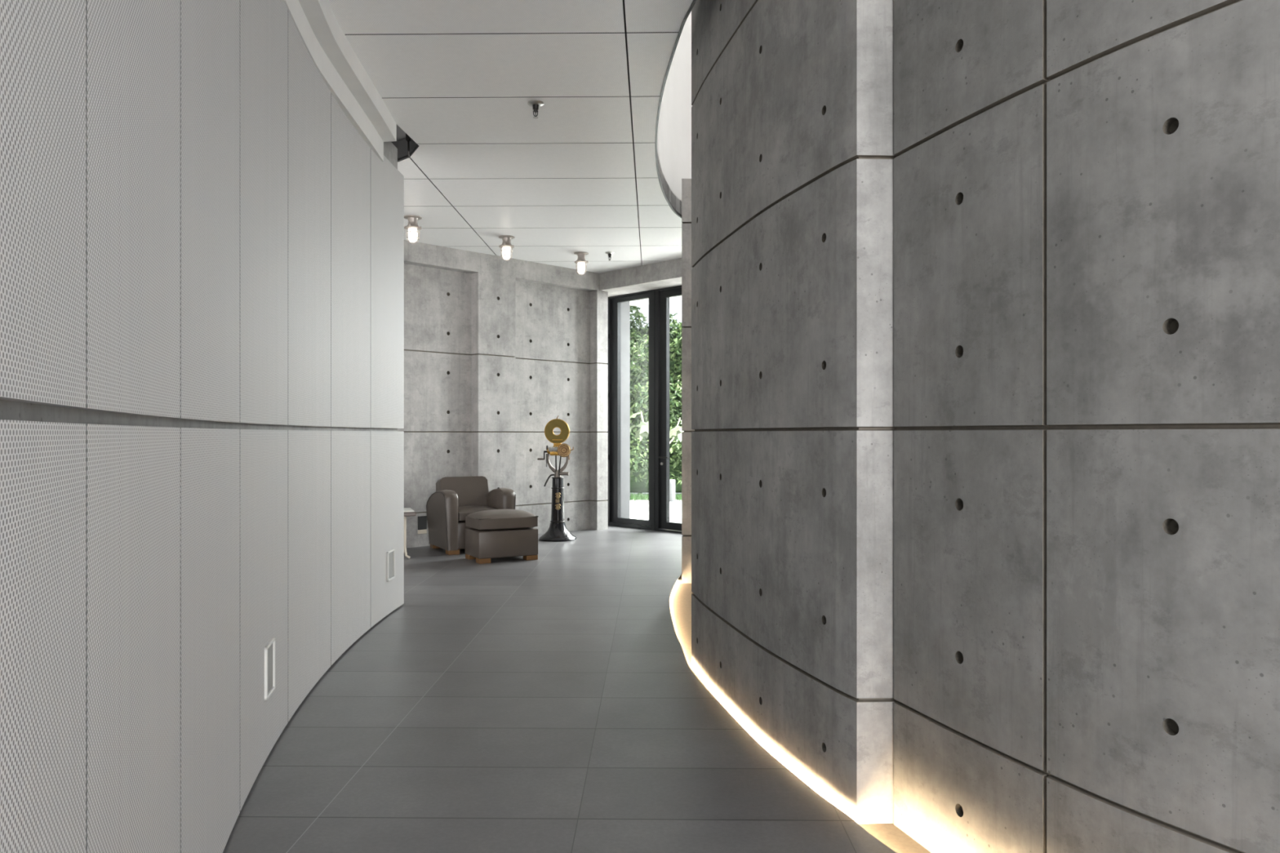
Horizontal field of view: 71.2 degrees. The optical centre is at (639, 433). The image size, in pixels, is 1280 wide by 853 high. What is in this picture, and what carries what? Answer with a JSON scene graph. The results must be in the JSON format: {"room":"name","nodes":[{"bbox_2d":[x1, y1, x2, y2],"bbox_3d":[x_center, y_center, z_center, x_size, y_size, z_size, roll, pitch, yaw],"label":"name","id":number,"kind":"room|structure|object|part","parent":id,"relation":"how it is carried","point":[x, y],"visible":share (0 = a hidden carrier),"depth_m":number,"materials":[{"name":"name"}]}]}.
{"room":"hallway","nodes":[
{"label":"hallway","id":0,"kind":"room"},
{"bbox_2d":[0,0,404,852],"bbox_3d":[-1.223,-0.395,2.921,0.778,3.360,7.380,0,0,-14],"label":"wall","id":1,"kind":"structure","parent":0,"point":[202,251],"depth_m":2.03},
{"bbox_3d":[-0.600,-0.963,0.813,0.030,1.855,0.914,0,0,-23],"label":"panel","id":2,"kind":"part","parent":1,"relation":"part of","materials":[{"name":"white metal"}]},
{"bbox_3d":[-0.600,0.620,0.813,0.030,1.266,0.914,0,0,-23],"label":"panel","id":3,"kind":"part","parent":1,"relation":"part of","materials":[{"name":"white metal"}]},
{"bbox_3d":[-0.931,-0.963,1.655,0.026,1.855,0.882,0,0,-20],"label":"panel","id":4,"kind":"part","parent":1,"relation":"part of","materials":[{"name":"white metal"}]},
{"bbox_3d":[-0.931,0.620,1.655,0.026,1.266,0.882,0,0,-20],"label":"panel","id":5,"kind":"part","parent":1,"relation":"part of","materials":[{"name":"white metal"}]},
{"bbox_3d":[-1.208,-0.963,2.510,0.027,1.855,0.905,0,0,-16],"label":"panel","id":6,"kind":"part","parent":1,"relation":"part of","materials":[{"name":"white metal"}]},
{"bbox_3d":[-1.208,0.620,2.510,0.027,1.266,0.905,0,0,-16],"label":"panel","id":7,"kind":"part","parent":1,"relation":"part of","materials":[{"name":"white metal"}]},
{"bbox_3d":[-1.436,-0.963,3.406,0.028,1.855,0.931,0,0,-12],"label":"panel","id":8,"kind":"part","parent":1,"relation":"part of","materials":[{"name":"white metal"}]},
{"bbox_3d":[-1.436,0.620,3.406,0.028,1.266,0.931,0,0,-12],"label":"panel","id":9,"kind":"part","parent":1,"relation":"part of","materials":[{"name":"white metal"}]},
{"bbox_2d":[264,637,275,701],"bbox_3d":[-1.435,0.910,3.449,0.012,0.215,0.195,0,0,-12],"label":"outlet","id":10,"kind":"object","parent":1,"relation":"attached to","point":[269,649],"visible":1,"depth_m":3.45,"materials":[{"name":"grey plastic"}]},
{"bbox_3d":[-1.444,0.917,3.478,0.003,0.175,0.140,0,0,-12],"label":"plate","id":11,"kind":"part","parent":10,"relation":"part of","materials":[{"name":"grey plastic"}]},
{"bbox_3d":[-1.607,-0.963,4.334,0.028,1.855,0.945,0,0,-8],"label":"panel","id":12,"kind":"part","parent":1,"relation":"part of","materials":[{"name":"white metal"}]},
{"bbox_3d":[-1.607,0.620,4.334,0.028,1.266,0.945,0,0,-8],"label":"panel","id":13,"kind":"part","parent":1,"relation":"part of","materials":[{"name":"white paint"}]},
{"bbox_3d":[-1.712,-0.963,5.274,0.029,1.855,0.934,0,0,-4],"label":"panel","id":14,"kind":"part","parent":1,"relation":"part of","materials":[{"name":"white metal"}]},
{"bbox_3d":[-1.712,0.620,5.274,0.029,1.266,0.934,0,0,-4],"label":"panel","id":15,"kind":"part","parent":1,"relation":"part of","materials":[{"name":"white metal"}]},
{"bbox_3d":[-1.747,-0.963,6.156,0.027,1.855,0.821,0,0,0],"label":"panel","id":16,"kind":"part","parent":1,"relation":"part of","materials":[{"name":"white metal"}]},
{"bbox_3d":[-1.747,0.620,6.156,0.027,1.266,0.821,0,0,0],"label":"panel","id":17,"kind":"part","parent":1,"relation":"part of","materials":[{"name":"white metal"}]},
{"bbox_2d":[386,548,395,582],"bbox_3d":[-1.736,0.917,6.209,0.012,0.207,0.184,0,0,0],"label":"outlet","id":18,"kind":"object","parent":1,"relation":"attached to","point":[390,554],"visible":1,"depth_m":6.20,"materials":[{"name":"grey plastic"}]},
{"bbox_3d":[-1.739,0.920,6.227,0.003,0.175,0.140,0,0,0],"label":"plate","id":19,"kind":"part","parent":18,"relation":"part of","materials":[{"name":"white plastic"}]},
{"bbox_2d":[284,0,396,161],"bbox_3d":[-1.220,-1.978,2.700,0.629,0.285,6.796,0,0,-13],"label":"wall","id":20,"kind":"structure","parent":0,"point":[315,21],"depth_m":4.83,"materials":[{"name":"paint"}]},
{"bbox_2d":[396,124,405,141],"bbox_3d":[-2.100,-2.290,6.750,1.600,0.030,1.800,0,0,0],"label":"ceiling","id":21,"kind":"structure","parent":0,"point":[401,134],"depth_m":6.80,"materials":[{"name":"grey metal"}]},
{"bbox_2d":[405,133,410,157],"bbox_3d":[-1.738,-2.172,6.703,0.030,0.207,0.037,0,0,0],"label":"bracket","id":22,"kind":"object","parent":21,"relation":"hanging from","point":[407,137],"visible":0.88,"depth_m":6.70,"materials":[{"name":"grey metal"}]},
{"bbox_3d":[-1.738,-2.235,6.700,0.030,0.080,0.030,0,0,0],"label":"plate","id":23,"kind":"part","parent":22,"relation":"part of","materials":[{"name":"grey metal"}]},
{"bbox_3d":[-1.736,-2.137,6.707,0.016,0.137,0.029,0,0,22],"label":"rod","id":24,"kind":"part","parent":22,"relation":"part of","materials":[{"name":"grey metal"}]},
{"bbox_2d":[397,263,608,547],"bbox_3d":[-2.560,-0.290,10.048,5.790,3.150,0.571,0,0,-45],"label":"wall","id":25,"kind":"structure","parent":0,"point":[490,360],"depth_m":10.59,"materials":[{"name":"concrete"}]},
{"bbox_2d":[417,515,426,533],"bbox_3d":[-2.430,1.024,9.967,0.110,0.198,0.014,0,0,-45],"label":"wall socket","id":26,"kind":"object","parent":25,"relation":"attached to","point":[422,520],"visible":1,"depth_m":9.96,"materials":[{"name":"grey plastic"}]},
{"bbox_3d":[-2.430,1.100,9.967,0.110,0.045,0.014,0,0,-45],"label":"plate","id":27,"kind":"part","parent":26,"relation":"part of","materials":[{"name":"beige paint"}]},
{"bbox_2d":[328,0,693,273],"bbox_3d":[0.250,-2.170,3.580,9.500,0.160,16.359,0,0,0],"label":"ceiling","id":28,"kind":"structure","parent":0,"point":[460,77],"depth_m":5.92,"materials":[{"name":"paint"}]},
{"bbox_2d":[404,214,422,244],"bbox_3d":[-2.198,-1.960,8.645,0.170,0.260,0.170,0,0,-23],"label":"ceiling lamp","id":29,"kind":"object","parent":28,"relation":"attached to","point":[412,226],"visible":1,"depth_m":8.61,"materials":[{"name":"glass"}]},
{"bbox_3d":[-2.198,-1.913,8.645,0.088,0.130,0.088,0,0,-23],"label":"glass globe","id":30,"kind":"part","parent":29,"relation":"part of","materials":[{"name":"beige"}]},
{"bbox_2d":[498,235,514,261],"bbox_3d":[-1.420,-1.960,9.510,0.170,0.260,0.170,0,0,-23],"label":"ceiling lamp","id":31,"kind":"object","parent":28,"relation":"attached to","point":[506,246],"visible":1,"depth_m":9.47,"materials":[{"name":"glass"}]},
{"bbox_3d":[-1.420,-1.913,9.510,0.088,0.130,0.088,0,0,-23],"label":"glass globe","id":32,"kind":"part","parent":31,"relation":"part of","materials":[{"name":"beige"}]},
{"bbox_2d":[527,99,543,118],"bbox_3d":[-0.660,-2.042,5.650,0.104,0.095,0.104,0,0,0],"label":"sprinkler","id":33,"kind":"object","parent":28,"relation":"attached to","point":[535,104],"visible":1,"depth_m":5.63,"materials":[{"name":"silver metal"}]},
{"bbox_2d":[573,251,588,275],"bbox_3d":[-0.681,-1.960,10.370,0.170,0.260,0.170,0,0,-23],"label":"ceiling lamp","id":34,"kind":"object","parent":28,"relation":"attached to","point":[581,261],"visible":1,"depth_m":10.33,"materials":[{"name":"glass"}]},
{"bbox_3d":[-0.681,-1.913,10.370,0.088,0.130,0.088,0,0,-23],"label":"glass globe","id":35,"kind":"part","parent":34,"relation":"part of","materials":[{"name":"beige glass"}]},
{"bbox_2d":[604,251,613,261],"bbox_3d":[-0.351,-2.042,10.330,0.104,0.095,0.104,0,0,0],"label":"sprinkler","id":36,"kind":"object","parent":28,"relation":"attached to","point":[609,253],"visible":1,"depth_m":10.31,"materials":[{"name":"silver metal"}]},
{"bbox_2d":[404,240,681,297],"bbox_3d":[-1.442,-2.078,9.044,3.630,0.425,5.950,0,0,45],"label":"beam","id":37,"kind":"structure","parent":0,"point":[668,273],"depth_m":10.87,"materials":[{"name":"concrete"}]},
{"bbox_2d":[606,289,654,530],"bbox_3d":[-0.111,-0.318,11.973,0.155,3.165,0.950,0,0,-45],"label":"door","id":38,"kind":"structure","parent":37,"relation":"attached to","point":[615,519],"depth_m":12.15,"materials":[{"name":"black metal"}]},
{"bbox_2d":[654,285,681,533],"bbox_3d":[0.828,-0.318,11.019,1.712,3.165,0.176,0,0,45],"label":"door","id":39,"kind":"structure","parent":37,"relation":"attached to","point":[662,523],"depth_m":11.54,"materials":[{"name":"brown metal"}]},
{"bbox_2d":[222,525,930,852],"bbox_3d":[-0.500,1.310,4.075,11.000,0.090,17.350,0,0,0],"label":"floor","id":40,"kind":"structure","parent":0,"point":[553,703],"depth_m":3.71,"materials":[{"name":"grey tile"}]},
{"bbox_2d":[404,507,416,558],"bbox_3d":[-2.600,1.021,9.050,0.600,0.482,0.440,0,0,-20],"label":"side table","id":41,"kind":"object","parent":40,"relation":"on","point":[407,511],"visible":0.34,"depth_m":8.98,"materials":[{"name":"white wood"}]},
{"bbox_3d":[-2.343,1.046,8.986,0.065,0.432,0.043,0,0,-20],"label":"leg","id":42,"kind":"part","parent":41,"relation":"part of","materials":[{"name":"beige paint"}]},
{"bbox_2d":[426,475,515,555],"bbox_3d":[-1.858,0.874,9.748,0.790,0.783,0.764,0,0,-29],"label":"armchair","id":43,"kind":"object","parent":40,"relation":"on","point":[454,498],"visible":0.67,"depth_m":9.58,"materials":[{"name":"brown leather"}]},
{"bbox_3d":[-2.242,1.240,9.855,0.120,0.049,0.110,0,0,-29],"label":"leg","id":44,"kind":"part","parent":43,"relation":"part of","materials":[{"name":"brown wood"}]},
{"bbox_3d":[-2.131,0.907,9.585,0.145,0.622,0.740,0,0,-29],"label":"arm","id":45,"kind":"part","parent":43,"relation":"part of","materials":[{"name":"beige leather"}]},
{"bbox_3d":[-1.958,1.240,9.337,0.120,0.049,0.110,0,0,-29],"label":"leg","id":46,"kind":"part","parent":43,"relation":"part of","materials":[{"name":"brown wood"}]},
{"bbox_3d":[-1.976,0.745,9.963,0.550,0.525,0.272,0,0,-29],"label":"backrest","id":47,"kind":"part","parent":43,"relation":"part of","materials":[{"name":"beige leather"}]},
{"bbox_3d":[-1.855,1.075,9.742,0.520,0.280,0.700,0,0,-29],"label":"seat","id":48,"kind":"part","parent":43,"relation":"part of","materials":[{"name":"beige leather"}]},
{"bbox_2d":[457,505,496,521],"bbox_3d":[-1.804,0.858,9.650,0.485,0.145,0.520,0,0,-29],"label":"seat cushion","id":49,"kind":"object","parent":43,"relation":"on","point":[463,510],"depth_m":9.46,"materials":[{"name":"brown leather"}]},
{"bbox_3d":[-1.574,0.907,9.890,0.145,0.622,0.740,0,0,-29],"label":"arm","id":50,"kind":"part","parent":43,"relation":"part of","materials":[{"name":"beige leather"}]},
{"bbox_2d":[464,509,538,564],"bbox_3d":[-1.392,1.016,8.975,0.640,0.499,0.470,0,0,-29],"label":"ottoman","id":51,"kind":"object","parent":40,"relation":"on","point":[493,533],"visible":1,"depth_m":8.79,"materials":[{"name":"brown leather"}]},
{"bbox_2d":[465,509,537,530],"bbox_3d":[-1.392,0.859,8.975,0.640,0.185,0.470,0,0,-29],"label":"cushion","id":52,"kind":"object","parent":51,"relation":"on","point":[493,519],"depth_m":8.80,"materials":[{"name":"brown leather"}]},
{"bbox_2d":[537,416,576,542],"bbox_3d":[-0.987,0.527,10.620,0.462,1.477,0.444,0,0,0],"label":"projector","id":53,"kind":"object","parent":40,"relation":"on","point":[557,531],"visible":1,"depth_m":10.57,"materials":[{"name":"black metal"}]},
{"bbox_3d":[-1.078,0.558,10.576,0.125,0.151,0.022,0,0,-12],"label":"tilt lever","id":54,"kind":"part","parent":53,"relation":"part of","materials":[{"name":"grey metal"}]},
{"bbox_3d":[-0.968,0.385,10.594,0.079,0.242,0.022,0,0,10],"label":"rod","id":55,"kind":"part","parent":53,"relation":"part of","materials":[{"name":"grey metal"}]},
{"bbox_3d":[-0.896,0.480,10.579,0.107,0.048,0.048,0,0,11],"label":"clamp handle","id":56,"kind":"part","parent":53,"relation":"part of","materials":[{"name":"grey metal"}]},
{"bbox_2d":[620,301,630,518],"bbox_3d":[-0.364,-0.410,12.611,0.350,3.450,0.280,0,0,45],"label":"wall","id":57,"kind":"structure","parent":0,"point":[624,306],"depth_m":12.53,"materials":[{"name":"white paint"}]},
{"bbox_2d":[630,493,681,523],"bbox_3d":[1.500,1.325,17.000,16.000,0.080,11.000,0,0,0],"label":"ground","id":58,"kind":"structure","parent":0,"point":[639,509],"depth_m":14.83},
{"bbox_2d":[630,492,681,500],"bbox_3d":[1.144,1.225,17.451,6.725,0.120,0.945,0,0,0],"label":"grass","id":59,"kind":"structure","parent":58,"relation":"on","point":[633,497],"depth_m":17.17,"materials":[{"name":"green plant"}]},
{"bbox_2d":[630,305,682,494],"bbox_3d":[1.196,-0.833,18.289,5.496,4.242,1.412,0,0,0],"label":"trees","id":60,"kind":"object","parent":58,"relation":"on","point":[639,337],"visible":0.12,"depth_m":18.08,"materials":[{"name":"green plant"}]},
{"bbox_2d":[630,411,684,444],"bbox_3d":[0.385,0.389,16.336,1.359,1.793,0.597,0,0,0],"label":"plant","id":61,"kind":"object","parent":58,"relation":"on","point":[643,431],"visible":0.38,"depth_m":16.21,"materials":[{"name":"green plant"}]},
{"bbox_2d":[669,479,675,502],"bbox_3d":[0.600,1.079,16.800,0.136,0.412,0.136,0,0,0],"label":"post","id":62,"kind":"object","parent":58,"relation":"on","point":[672,482],"visible":0.81,"depth_m":16.74,"materials":[{"name":"stone"}]},
{"bbox_2d":[630,295,681,306],"bbox_3d":[1.068,-2.040,11.674,4.200,0.230,1.080,0,0,45],"label":"ceiling","id":63,"kind":"structure","parent":0,"point":[646,301],"depth_m":13.07,"materials":[{"name":"white paint"}]},
{"bbox_2d":[657,11,692,213],"bbox_3d":[0.917,-3.922,4.867,1.570,3.625,9.753,0,0,-5],"label":"wall","id":64,"kind":"structure","parent":0,"point":[674,124],"depth_m":8.53,"materials":[{"name":"white paint"}]},
{"bbox_2d":[654,0,697,217],"bbox_3d":[0.944,-2.097,4.863,1.531,0.026,9.689,0,0,-5],"label":"trim","id":65,"kind":"structure","parent":64,"relation":"attached to","point":[694,2],"depth_m":5.57,"materials":[{"name":"white paint"}]},
{"bbox_2d":[681,178,694,583],"bbox_3d":[1.480,-0.435,8.850,2.240,3.520,2.300,0,0,0],"label":"wall","id":66,"kind":"structure","parent":0,"point":[686,268],"depth_m":7.70,"materials":[{"name":"concrete"}]},
{"bbox_2d":[691,0,896,824],"bbox_3d":[0.842,-1.305,3.968,0.823,5.260,2.216,0,0,-16],"label":"wall","id":67,"kind":"structure","parent":0,"point":[793,100],"depth_m":3.36,"materials":[{"name":"concrete"}]},
{"bbox_2d":[893,0,1279,852],"bbox_3d":[1.807,-1.305,1.586,0.633,5.260,3.382,0,0,-32],"label":"wall","id":68,"kind":"structure","parent":0,"point":[1086,193],"depth_m":2.19,"materials":[{"name":"concrete"}]}
]}

